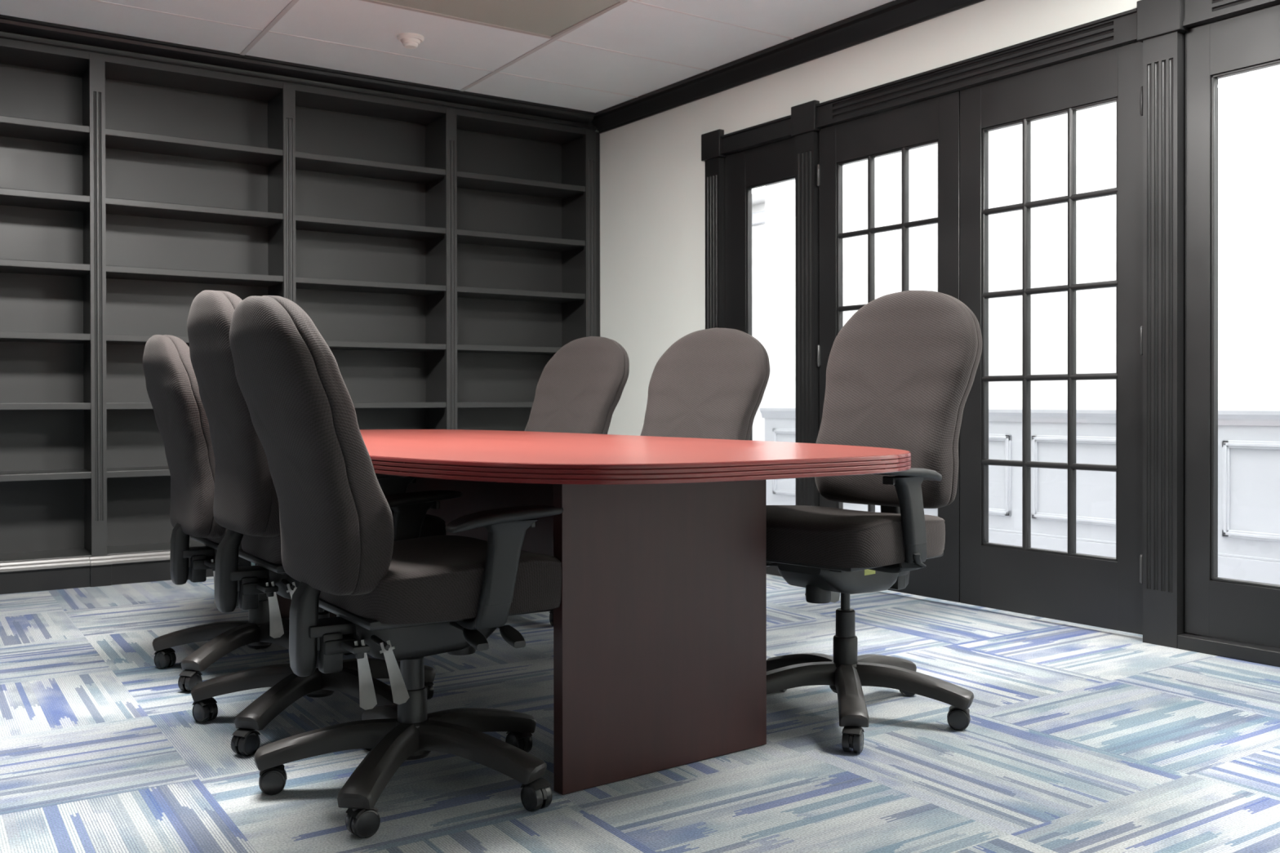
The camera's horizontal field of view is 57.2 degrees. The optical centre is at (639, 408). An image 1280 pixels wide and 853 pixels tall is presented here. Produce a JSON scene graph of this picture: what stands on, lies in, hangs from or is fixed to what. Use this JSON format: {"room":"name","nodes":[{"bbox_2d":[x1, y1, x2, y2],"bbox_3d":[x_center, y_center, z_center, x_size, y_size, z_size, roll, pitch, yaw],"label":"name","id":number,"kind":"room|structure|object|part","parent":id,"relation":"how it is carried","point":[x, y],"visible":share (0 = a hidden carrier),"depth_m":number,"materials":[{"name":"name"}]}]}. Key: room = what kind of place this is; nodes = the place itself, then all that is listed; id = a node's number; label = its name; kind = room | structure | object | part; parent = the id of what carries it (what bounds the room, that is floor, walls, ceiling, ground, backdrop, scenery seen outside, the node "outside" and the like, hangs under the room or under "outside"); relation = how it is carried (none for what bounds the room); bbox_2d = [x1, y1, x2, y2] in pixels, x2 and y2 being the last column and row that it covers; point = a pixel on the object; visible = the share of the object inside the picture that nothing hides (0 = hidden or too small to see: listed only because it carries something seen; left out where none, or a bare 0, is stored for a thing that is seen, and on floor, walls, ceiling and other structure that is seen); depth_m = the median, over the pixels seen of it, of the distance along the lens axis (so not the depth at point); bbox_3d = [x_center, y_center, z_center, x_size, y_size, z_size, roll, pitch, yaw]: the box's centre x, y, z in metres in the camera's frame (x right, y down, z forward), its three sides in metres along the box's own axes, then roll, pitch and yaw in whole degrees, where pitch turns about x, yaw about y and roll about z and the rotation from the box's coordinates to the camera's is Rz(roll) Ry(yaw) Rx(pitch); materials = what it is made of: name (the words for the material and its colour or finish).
{"room":"office","nodes":[
{"label":"office","id":0,"kind":"room"},
{"bbox_2d":[0,0,893,112],"bbox_3d":[-0.470,-1.739,2.491,5.590,0.050,8.040,0,0,-35],"label":"ceiling","id":1,"kind":"structure","parent":0,"point":[632,28],"depth_m":5.46,"materials":[{"name":"tile"}]},
{"bbox_2d":[396,32,423,48],"bbox_3d":[-1.069,-1.704,5.462,0.124,0.052,0.124,0,0,-35],"label":"smoke detector","id":2,"kind":"object","parent":1,"relation":"attached to","point":[409,40],"visible":1,"depth_m":5.43,"materials":[{"name":"white plastic"}]},
{"bbox_3d":[-1.069,-1.721,5.461,0.124,0.018,0.124,0,0,-35],"label":"mounting plate","id":3,"kind":"part","parent":2,"relation":"part of","materials":[{"name":"white plastic"}]},
{"bbox_2d":[240,0,627,91],"bbox_3d":[-0.470,-1.711,2.284,3.904,0.005,7.500,0,0,-35],"label":"grid","id":4,"kind":"object","parent":1,"relation":"attached to","point":[292,2],"depth_m":5.54,"materials":[{"name":"white metal"}]},
{"bbox_2d":[91,0,894,97],"bbox_3d":[-0.388,-1.713,2.390,5.410,0.003,6.412,0,0,-35],"label":"grid","id":5,"kind":"object","parent":1,"relation":"attached to","point":[640,2],"visible":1,"depth_m":5.46,"materials":[{"name":"white metal"}]},
{"bbox_2d":[361,0,627,39],"bbox_3d":[-0.708,-1.724,4.887,1.165,0.008,0.625,0,0,-35],"label":"recessed light","id":6,"kind":"object","parent":1,"relation":"in","point":[549,19],"visible":1,"depth_m":5.09,"materials":[{"name":"grey"}]},
{"bbox_2d":[0,573,1279,852],"bbox_3d":[-0.433,0.861,2.529,5.670,0.050,8.040,0,0,-35],"label":"floor","id":7,"kind":"structure","parent":0,"point":[1077,738],"depth_m":2.77,"materials":[{"name":"carpet"}]},
{"bbox_2d":[142,334,352,692],"bbox_3d":[-1.219,0.300,3.757,0.666,1.054,0.646,0,0,-33],"label":"office chair","id":8,"kind":"object","parent":7,"relation":"on","point":[171,383],"visible":0.52,"depth_m":3.53,"materials":[{"name":"grey fabric"}]},
{"bbox_2d":[164,334,226,538],"bbox_3d":[-1.383,0.083,3.646,0.186,0.619,0.474,0,0,-33],"label":"backrest cushion","id":9,"kind":"object","parent":8,"relation":"on","point":[188,449],"depth_m":3.47,"materials":[{"name":"fabric"}]},
{"bbox_3d":[-1.396,0.726,3.755,0.316,0.087,0.071,0,0,0],"label":"leg","id":10,"kind":"part","parent":8,"relation":"part of","materials":[{"name":"plastic"}]},
{"bbox_3d":[-1.274,0.531,3.543,0.036,0.125,0.012,-10,-3,2],"label":"lever","id":11,"kind":"part","parent":8,"relation":"part of","materials":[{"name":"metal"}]},
{"bbox_3d":[-1.274,0.727,3.586,0.071,0.087,0.316,0,0,18],"label":"leg","id":12,"kind":"part","parent":8,"relation":"part of","materials":[{"name":"plastic"}]},
{"bbox_3d":[-1.169,0.353,3.785,0.455,0.118,0.505,0,0,-33],"label":"seat","id":13,"kind":"part","parent":8,"relation":"part of","materials":[{"name":"fabric"}]},
{"bbox_3d":[-1.075,0.726,3.650,0.316,0.087,0.071,0,0,36],"label":"leg","id":14,"kind":"part","parent":8,"relation":"part of","materials":[{"name":"plastic"}]},
{"bbox_3d":[-1.075,0.725,3.858,0.315,0.087,0.071,0,0,-36],"label":"leg","id":15,"kind":"part","parent":8,"relation":"part of","materials":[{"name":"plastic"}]},
{"bbox_2d":[0,14,599,594],"bbox_3d":[-2.553,-0.453,5.566,5.469,2.550,0.417,0,0,-35],"label":"bookcase","id":16,"kind":"object","parent":7,"relation":"on","point":[442,244],"visible":0.59,"depth_m":5.96,"materials":[{"name":"grey paint"}]},
{"bbox_3d":[-2.974,-0.650,5.317,0.874,0.031,0.311,0,0,-35],"label":"shelf","id":17,"kind":"part","parent":16,"relation":"part of","materials":[{"name":"grey paint"}]},
{"bbox_3d":[-2.975,-0.967,5.315,0.874,0.031,0.311,0,0,-35],"label":"shelf","id":18,"kind":"part","parent":16,"relation":"part of","materials":[{"name":"grey paint"}]},
{"bbox_3d":[-2.975,-1.288,5.313,0.874,0.031,0.311,0,0,-35],"label":"shelf","id":19,"kind":"part","parent":16,"relation":"part of","materials":[{"name":"grey paint"}]},
{"bbox_3d":[-2.973,-0.009,5.321,0.874,0.031,0.311,0,0,-35],"label":"shelf","id":20,"kind":"part","parent":16,"relation":"part of","materials":[{"name":"grey paint"}]},
{"bbox_3d":[-2.974,-0.329,5.319,0.874,0.031,0.311,0,0,-35],"label":"shelf","id":21,"kind":"part","parent":16,"relation":"part of","materials":[{"name":"grey paint"}]},
{"bbox_3d":[-2.972,0.697,5.325,0.874,0.030,0.311,0,0,-35],"label":"shelf","id":22,"kind":"part","parent":16,"relation":"part of","materials":[{"name":"grey paint"}]},
{"bbox_3d":[-2.972,0.311,5.323,0.874,0.031,0.311,0,0,-35],"label":"shelf","id":23,"kind":"part","parent":16,"relation":"part of","materials":[{"name":"grey paint"}]},
{"bbox_3d":[-2.474,0.704,5.447,5.451,0.036,0.058,0,0,-35],"label":"plinth moulding","id":24,"kind":"part","parent":16,"relation":"part of","materials":[{"name":"grey paint"}]},
{"bbox_3d":[-2.236,-0.013,5.833,0.872,0.031,0.311,0,0,-35],"label":"shelf","id":25,"kind":"part","parent":16,"relation":"part of","materials":[{"name":"grey paint"}]},
{"bbox_3d":[-2.236,0.307,5.835,0.872,0.031,0.311,0,0,-35],"label":"shelf","id":26,"kind":"part","parent":16,"relation":"part of","materials":[{"name":"grey paint"}]},
{"bbox_3d":[-2.237,-0.333,5.831,0.872,0.031,0.311,0,0,-35],"label":"shelf","id":27,"kind":"part","parent":16,"relation":"part of","materials":[{"name":"grey paint"}]},
{"bbox_3d":[-2.235,0.693,5.837,0.872,0.030,0.311,0,0,-35],"label":"shelf","id":28,"kind":"part","parent":16,"relation":"part of","materials":[{"name":"grey paint"}]},
{"bbox_3d":[-2.238,-0.971,5.827,0.872,0.031,0.311,0,0,-35],"label":"shelf","id":29,"kind":"part","parent":16,"relation":"part of","materials":[{"name":"grey paint"}]},
{"bbox_3d":[-2.239,-1.293,5.825,0.872,0.031,0.311,0,0,-35],"label":"shelf","id":30,"kind":"part","parent":16,"relation":"part of","materials":[{"name":"grey paint"}]},
{"bbox_3d":[-2.237,-0.655,5.829,0.872,0.031,0.311,0,0,-35],"label":"shelf","id":31,"kind":"part","parent":16,"relation":"part of","materials":[{"name":"grey paint"}]},
{"bbox_3d":[-2.477,-1.687,5.420,5.437,0.080,0.100,0,0,-35],"label":"crown moulding","id":32,"kind":"part","parent":16,"relation":"part of","materials":[{"name":"grey paint"}]},
{"bbox_3d":[-1.500,-0.659,6.342,0.876,0.031,0.311,0,0,-35],"label":"shelf","id":33,"kind":"part","parent":16,"relation":"part of","materials":[{"name":"grey paint"}]},
{"bbox_3d":[-1.500,-0.975,6.340,0.876,0.031,0.311,0,0,-35],"label":"shelf","id":34,"kind":"part","parent":16,"relation":"part of","materials":[{"name":"grey paint"}]},
{"bbox_3d":[-1.501,-1.297,6.339,0.876,0.031,0.311,0,0,-35],"label":"shelf","id":35,"kind":"part","parent":16,"relation":"part of","materials":[{"name":"grey paint"}]},
{"bbox_3d":[-1.499,-0.337,6.344,0.876,0.031,0.311,0,0,-35],"label":"shelf","id":36,"kind":"part","parent":16,"relation":"part of","materials":[{"name":"grey paint"}]},
{"bbox_3d":[-1.499,-0.017,6.346,0.876,0.031,0.311,0,0,-35],"label":"shelf","id":37,"kind":"part","parent":16,"relation":"part of","materials":[{"name":"grey paint"}]},
{"bbox_3d":[-0.756,-0.022,6.863,0.886,0.031,0.311,0,0,-35],"label":"shelf","id":38,"kind":"part","parent":16,"relation":"part of","materials":[{"name":"grey paint"}]},
{"bbox_3d":[-0.756,-0.342,6.861,0.886,0.031,0.311,0,0,-35],"label":"shelf","id":39,"kind":"part","parent":16,"relation":"part of","materials":[{"name":"grey paint"}]},
{"bbox_3d":[-0.757,-0.664,6.859,0.886,0.031,0.311,0,0,-35],"label":"shelf","id":40,"kind":"part","parent":16,"relation":"part of","materials":[{"name":"grey paint"}]},
{"bbox_3d":[-0.757,-0.980,6.857,0.886,0.031,0.311,0,0,-35],"label":"shelf","id":41,"kind":"part","parent":16,"relation":"part of","materials":[{"name":"grey paint"}]},
{"bbox_3d":[-0.758,-1.302,6.856,0.886,0.031,0.311,0,0,-35],"label":"shelf","id":42,"kind":"part","parent":16,"relation":"part of","materials":[{"name":"grey paint"}]},
{"bbox_3d":[-0.334,-0.421,7.139,0.029,2.460,0.294,0,0,-35],"label":"panel","id":43,"kind":"part","parent":16,"relation":"part of","materials":[{"name":"grey paint"}]},
{"bbox_2d":[186,289,445,755],"bbox_3d":[-0.853,0.265,3.147,0.648,1.131,0.645,0,0,-33],"label":"office chair","id":44,"kind":"object","parent":7,"relation":"on","point":[246,504],"visible":0.55,"depth_m":2.96,"materials":[{"name":"grey fabric"}]},
{"bbox_3d":[-1.034,0.729,3.132,0.316,0.087,0.071,0,0,-2],"label":"leg","id":45,"kind":"part","parent":44,"relation":"part of","materials":[{"name":"plastic"}]},
{"bbox_2d":[217,290,279,537],"bbox_3d":[-1.011,0.010,3.034,0.172,0.621,0.474,0,0,-33],"label":"backrest cushion","id":46,"kind":"object","parent":44,"relation":"on","point":[248,505],"depth_m":2.87,"materials":[{"name":"fabric"}]},
{"bbox_3d":[-0.912,0.510,2.926,0.036,0.125,0.012,-10,-3,2],"label":"lever","id":47,"kind":"part","parent":44,"relation":"part of","materials":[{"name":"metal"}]},
{"bbox_3d":[-0.906,0.730,2.967,0.071,0.087,0.316,0,0,16],"label":"leg","id":48,"kind":"part","parent":44,"relation":"part of","materials":[{"name":"plastic"}]},
{"bbox_3d":[-0.851,0.504,2.923,0.034,0.115,0.012,-18,-6,0],"label":"lever","id":49,"kind":"part","parent":44,"relation":"part of","materials":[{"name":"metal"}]},
{"bbox_3d":[-0.807,0.332,3.168,0.455,0.118,0.505,0,0,-33],"label":"seat","id":50,"kind":"part","parent":44,"relation":"part of","materials":[{"name":"fabric"}]},
{"bbox_3d":[-0.710,0.729,3.038,0.316,0.087,0.071,0,0,34],"label":"leg","id":51,"kind":"part","parent":44,"relation":"part of","materials":[{"name":"plastic"}]},
{"bbox_3d":[-0.716,0.728,3.247,0.316,0.087,0.071,0,0,-38],"label":"leg","id":52,"kind":"part","parent":44,"relation":"part of","materials":[{"name":"plastic"}]},
{"bbox_3d":[-0.631,0.282,2.971,0.139,0.216,0.052,0,0,-33],"label":"arm post","id":53,"kind":"part","parent":44,"relation":"part of","materials":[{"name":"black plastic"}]},
{"bbox_2d":[229,295,563,838],"bbox_3d":[-0.526,0.300,2.594,0.696,1.067,0.653,0,0,-33],"label":"office chair","id":54,"kind":"object","parent":7,"relation":"on","point":[394,594],"visible":0.99,"depth_m":2.40,"materials":[{"name":"fabric"}]},
{"bbox_3d":[-0.679,0.732,2.568,0.316,0.087,0.071,0,0,-9],"label":"leg","id":55,"kind":"part","parent":54,"relation":"part of","materials":[{"name":"plastic"}]},
{"bbox_2d":[262,295,394,595],"bbox_3d":[-0.687,0.072,2.473,0.218,0.611,0.474,0,0,-33],"label":"backrest cushion","id":56,"kind":"object","parent":54,"relation":"on","point":[337,532],"depth_m":2.31,"materials":[{"name":"fabric"}]},
{"bbox_3d":[-0.559,0.548,2.384,0.036,0.125,0.012,-10,-3,2],"label":"lever","id":57,"kind":"part","parent":54,"relation":"part of","materials":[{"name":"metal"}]},
{"bbox_3d":[-0.532,0.733,2.420,0.071,0.087,0.316,0,0,9],"label":"leg","id":58,"kind":"part","parent":54,"relation":"part of","materials":[{"name":"plastic"}]},
{"bbox_3d":[-0.584,0.731,2.753,0.071,0.087,0.315,0,0,-27],"label":"leg","id":59,"kind":"part","parent":54,"relation":"part of","materials":[{"name":"plastic"}]},
{"bbox_3d":[-0.497,0.543,2.381,0.034,0.115,0.012,-18,-6,0],"label":"lever","id":60,"kind":"part","parent":54,"relation":"part of","materials":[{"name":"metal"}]},
{"bbox_3d":[-0.560,0.338,2.867,0.139,0.216,0.052,0,0,-33],"label":"arm post","id":61,"kind":"part","parent":54,"relation":"part of","materials":[{"name":"black plastic"}]},
{"bbox_3d":[-0.454,0.370,2.625,0.455,0.118,0.505,0,0,-33],"label":"seat","id":62,"kind":"part","parent":54,"relation":"part of","materials":[{"name":"fabric"}]},
{"bbox_3d":[-0.405,0.525,2.658,0.066,0.060,0.066,0,0,-33],"label":"tension knob","id":63,"kind":"part","parent":54,"relation":"part of","materials":[{"name":"black plastic"}]},
{"bbox_3d":[-0.332,0.426,2.458,0.080,0.065,0.144,0,0,-33],"label":"armrest","id":64,"kind":"part","parent":54,"relation":"part of","materials":[{"name":"black plastic"}]},
{"bbox_3d":[-0.372,0.478,2.489,0.040,0.040,0.180,0,0,-33],"label":"paddle lever","id":65,"kind":"part","parent":54,"relation":"part of","materials":[{"name":"black plastic"}]},
{"bbox_3d":[-0.378,0.731,2.720,0.316,0.087,0.071,0,0,-45],"label":"leg","id":66,"kind":"part","parent":54,"relation":"part of","materials":[{"name":"plastic"}]},
{"bbox_3d":[-0.346,0.732,2.514,0.316,0.087,0.071,0,0,27],"label":"leg","id":67,"kind":"part","parent":54,"relation":"part of","materials":[{"name":"plastic"}]},
{"bbox_3d":[-0.278,0.340,2.428,0.139,0.216,0.052,0,0,-33],"label":"arm post","id":68,"kind":"part","parent":54,"relation":"part of","materials":[{"name":"black plastic"}]},
{"bbox_3d":[-0.302,0.480,2.528,0.040,0.040,0.190,0,0,-33],"label":"paddle lever","id":69,"kind":"part","parent":54,"relation":"part of","materials":[{"name":"black plastic"}]},
{"bbox_2d":[524,336,629,626],"bbox_3d":[-0.436,0.257,4.768,0.678,1.126,0.769,0,0,43],"label":"office chair","id":70,"kind":"object","parent":7,"relation":"on","point":[580,389],"visible":0.28,"depth_m":4.87,"materials":[{"name":"grey fabric"}]},
{"bbox_2d":[524,336,624,434],"bbox_3d":[-0.286,-0.011,4.918,0.474,0.611,0.218,0,-5,43],"label":"backrest cushion","id":71,"kind":"object","parent":70,"relation":"on","point":[580,389],"depth_m":4.88,"materials":[{"name":"fabric"}]},
{"bbox_2d":[267,429,911,795],"bbox_3d":[-0.518,0.462,3.597,1.320,0.731,2.974,0,0,-34],"label":"conference table","id":72,"kind":"object","parent":7,"relation":"on","point":[660,543],"visible":0.69,"depth_m":2.68,"materials":[{"name":"brown wood"}]},
{"bbox_3d":[-1.139,0.477,4.485,0.606,0.692,0.035,0,0,-34],"label":"panel","id":73,"kind":"part","parent":72,"relation":"part of","materials":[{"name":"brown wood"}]},
{"bbox_3d":[-0.534,0.302,3.620,0.024,0.334,2.070,0,0,-34],"label":"modesty panel","id":74,"kind":"part","parent":72,"relation":"part of","materials":[{"name":"brown wood"}]},
{"bbox_3d":[0.062,0.486,2.724,0.606,0.692,0.035,0,0,-38],"label":"panel","id":75,"kind":"part","parent":72,"relation":"part of","materials":[{"name":"brown wood"}]},
{"bbox_2d":[640,327,769,439],"bbox_3d":[0.071,0.266,4.041,0.650,1.116,0.750,0,0,36],"label":"office chair","id":76,"kind":"object","parent":7,"relation":"on","point":[711,383],"visible":0.24,"depth_m":4.16,"materials":[{"name":"grey fabric"}]},
{"bbox_2d":[766,289,982,753],"bbox_3d":[0.569,0.245,3.181,0.672,1.165,0.646,0,0,-44],"label":"office chair","id":77,"kind":"object","parent":7,"relation":"on","point":[901,371],"visible":0.79,"depth_m":3.14,"materials":[{"name":"grey fabric"}]},
{"bbox_3d":[0.342,0.433,3.184,0.040,0.040,0.190,0,0,-44],"label":"paddle lever","id":78,"kind":"part","parent":77,"relation":"part of","materials":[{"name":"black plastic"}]},
{"bbox_3d":[0.465,0.726,3.314,0.071,0.087,0.316,0,0,-30],"label":"leg","id":79,"kind":"part","parent":77,"relation":"part of","materials":[{"name":"plastic"}]},
{"bbox_3d":[0.380,0.727,3.123,0.315,0.087,0.071,0,0,-12],"label":"leg","id":80,"kind":"part","parent":77,"relation":"part of","materials":[{"name":"plastic"}]},
{"bbox_3d":[0.468,0.479,3.076,0.066,0.060,0.066,0,0,-44],"label":"tension knob","id":81,"kind":"part","parent":77,"relation":"part of","materials":[{"name":"black plastic"}]},
{"bbox_3d":[0.567,0.498,3.375,0.036,0.125,0.012,10,2,-9],"label":"lever","id":82,"kind":"part","parent":77,"relation":"part of","materials":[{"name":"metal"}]},
{"bbox_3d":[0.534,0.727,2.983,0.071,0.087,0.315,0,0,6],"label":"leg","id":83,"kind":"part","parent":77,"relation":"part of","materials":[{"name":"plastic"}]},
{"bbox_3d":[0.509,0.324,3.116,0.455,0.118,0.505,0,0,-44],"label":"seat","id":84,"kind":"part","parent":77,"relation":"part of","materials":[{"name":"fabric"}]},
{"bbox_3d":[0.672,0.725,3.291,0.071,0.087,0.316,0,0,42],"label":"leg","id":85,"kind":"part","parent":77,"relation":"part of","materials":[{"name":"plastic"}]},
{"bbox_2d":[814,289,977,508],"bbox_3d":[0.709,-0.033,3.306,0.218,0.611,0.474,0,0,-44],"label":"backrest cushion","id":86,"kind":"object","parent":77,"relation":"on","point":[900,372],"depth_m":3.25,"materials":[{"name":"fabric"}]},
{"bbox_3d":[0.649,0.377,2.953,0.080,0.069,0.157,0,0,-44],"label":"armrest","id":87,"kind":"part","parent":77,"relation":"part of","materials":[{"name":"black plastic"}]},
{"bbox_3d":[0.660,0.276,2.898,0.139,0.216,0.052,0,0,-44],"label":"arm post","id":88,"kind":"part","parent":77,"relation":"part of","materials":[{"name":"black plastic"}]},
{"bbox_3d":[0.715,0.727,3.087,0.316,0.087,0.071,0,0,24],"label":"leg","id":89,"kind":"part","parent":77,"relation":"part of","materials":[{"name":"plastic"}]},
{"bbox_2d":[751,191,764,205],"bbox_3d":[2.683,-1.839,6.670,4.360,0.050,11.300,0,0,-35],"label":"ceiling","id":90,"kind":"structure","parent":0,"point":[757,198],"depth_m":10.26,"materials":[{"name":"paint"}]},
{"bbox_2d":[751,186,764,194],"bbox_3d":[0.746,-1.825,9.769,0.600,0.008,1.200,0,0,-35],"label":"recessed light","id":91,"kind":"object","parent":90,"relation":"in","point":[761,189],"visible":0.07,"depth_m":9.83,"materials":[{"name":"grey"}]},
{"bbox_2d":[751,203,765,440],"bbox_3d":[2.685,-0.504,6.678,4.360,2.620,11.300,0,0,-35],"label":"wall","id":92,"kind":"structure","parent":0,"point":[758,292],"depth_m":10.54,"materials":[{"name":"paint"}]},
{"bbox_2d":[751,210,764,225],"bbox_3d":[1.162,-1.703,10.345,0.060,0.100,3.330,0,0,-35],"label":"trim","id":93,"kind":"structure","parent":92,"relation":"attached to","point":[758,217],"depth_m":10.45,"materials":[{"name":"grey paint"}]},
{"bbox_2d":[766,565,781,576],"bbox_3d":[0.634,0.790,5.872,0.140,0.048,0.574,0,0,-35],"label":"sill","id":94,"kind":"structure","parent":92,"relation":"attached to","point":[771,570],"depth_m":5.73,"materials":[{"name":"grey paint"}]},
{"bbox_2d":[1177,632,1279,666],"bbox_3d":[2.041,0.800,3.848,0.142,0.048,0.505,0,0,-35],"label":"sill","id":95,"kind":"structure","parent":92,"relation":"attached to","point":[1254,653],"depth_m":3.87,"materials":[{"name":"grey paint"}]},
{"bbox_2d":[595,0,1139,435],"bbox_3d":[1.859,-0.453,4.118,0.120,2.550,7.840,0,0,-35],"label":"wall","id":96,"kind":"structure","parent":0,"point":[652,170],"depth_m":6.33,"materials":[{"name":"paint"}]},
{"bbox_2d":[724,137,795,440],"bbox_3d":[0.621,-0.273,5.859,0.042,2.070,0.568,0,0,-35],"label":"window","id":97,"kind":"structure","parent":96,"relation":"in","point":[772,163],"depth_m":5.95,"materials":[{"name":"grey paint"}]},
{"bbox_2d":[591,0,984,133],"bbox_3d":[1.870,-1.677,3.912,0.085,0.098,7.500,0,0,-35],"label":"trim","id":98,"kind":"structure","parent":96,"relation":"attached to","point":[895,15],"depth_m":5.61,"materials":[{"name":"grey paint"}]},
{"bbox_2d":[817,90,959,602],"bbox_3d":[1.085,-0.253,5.161,0.058,2.102,0.825,0,0,-35],"label":"door","id":99,"kind":"structure","parent":96,"relation":"in","point":[935,120],"depth_m":5.07,"materials":[{"name":"grey paint"}]},
{"bbox_2d":[701,0,1279,648],"bbox_3d":[1.293,-0.307,4.906,0.152,2.252,3.180,0,0,-35],"label":"door frame","id":100,"kind":"structure","parent":96,"relation":"attached to","point":[1161,31],"depth_m":4.11,"materials":[{"name":"grey paint"}]},
{"bbox_2d":[960,41,1142,635],"bbox_3d":[1.558,-0.250,4.482,0.058,2.102,0.823,0,0,-35],"label":"door","id":101,"kind":"structure","parent":96,"relation":"in","point":[1071,586],"depth_m":4.43,"materials":[{"name":"grey paint"}]},
{"bbox_2d":[1184,3,1279,648],"bbox_3d":[2.029,-0.263,3.835,0.042,2.070,0.500,0,0,-35],"label":"window","id":102,"kind":"structure","parent":96,"relation":"in","point":[1246,611],"depth_m":3.96,"materials":[{"name":"grey paint"}]},
{"bbox_2d":[764,64,1279,410],"bbox_3d":[3.127,-0.495,4.957,0.100,2.620,7.770,0,0,-35],"label":"wall","id":103,"kind":"structure","parent":0,"point":[1249,102],"depth_m":6.18,"materials":[{"name":"paint"}]},
{"bbox_2d":[760,408,1279,584],"bbox_3d":[3.067,0.414,4.931,0.036,0.803,7.790,0,0,-35],"label":"wainscot","id":104,"kind":"structure","parent":103,"relation":"attached to","point":[1249,441],"depth_m":6.03,"materials":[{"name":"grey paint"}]}
]}

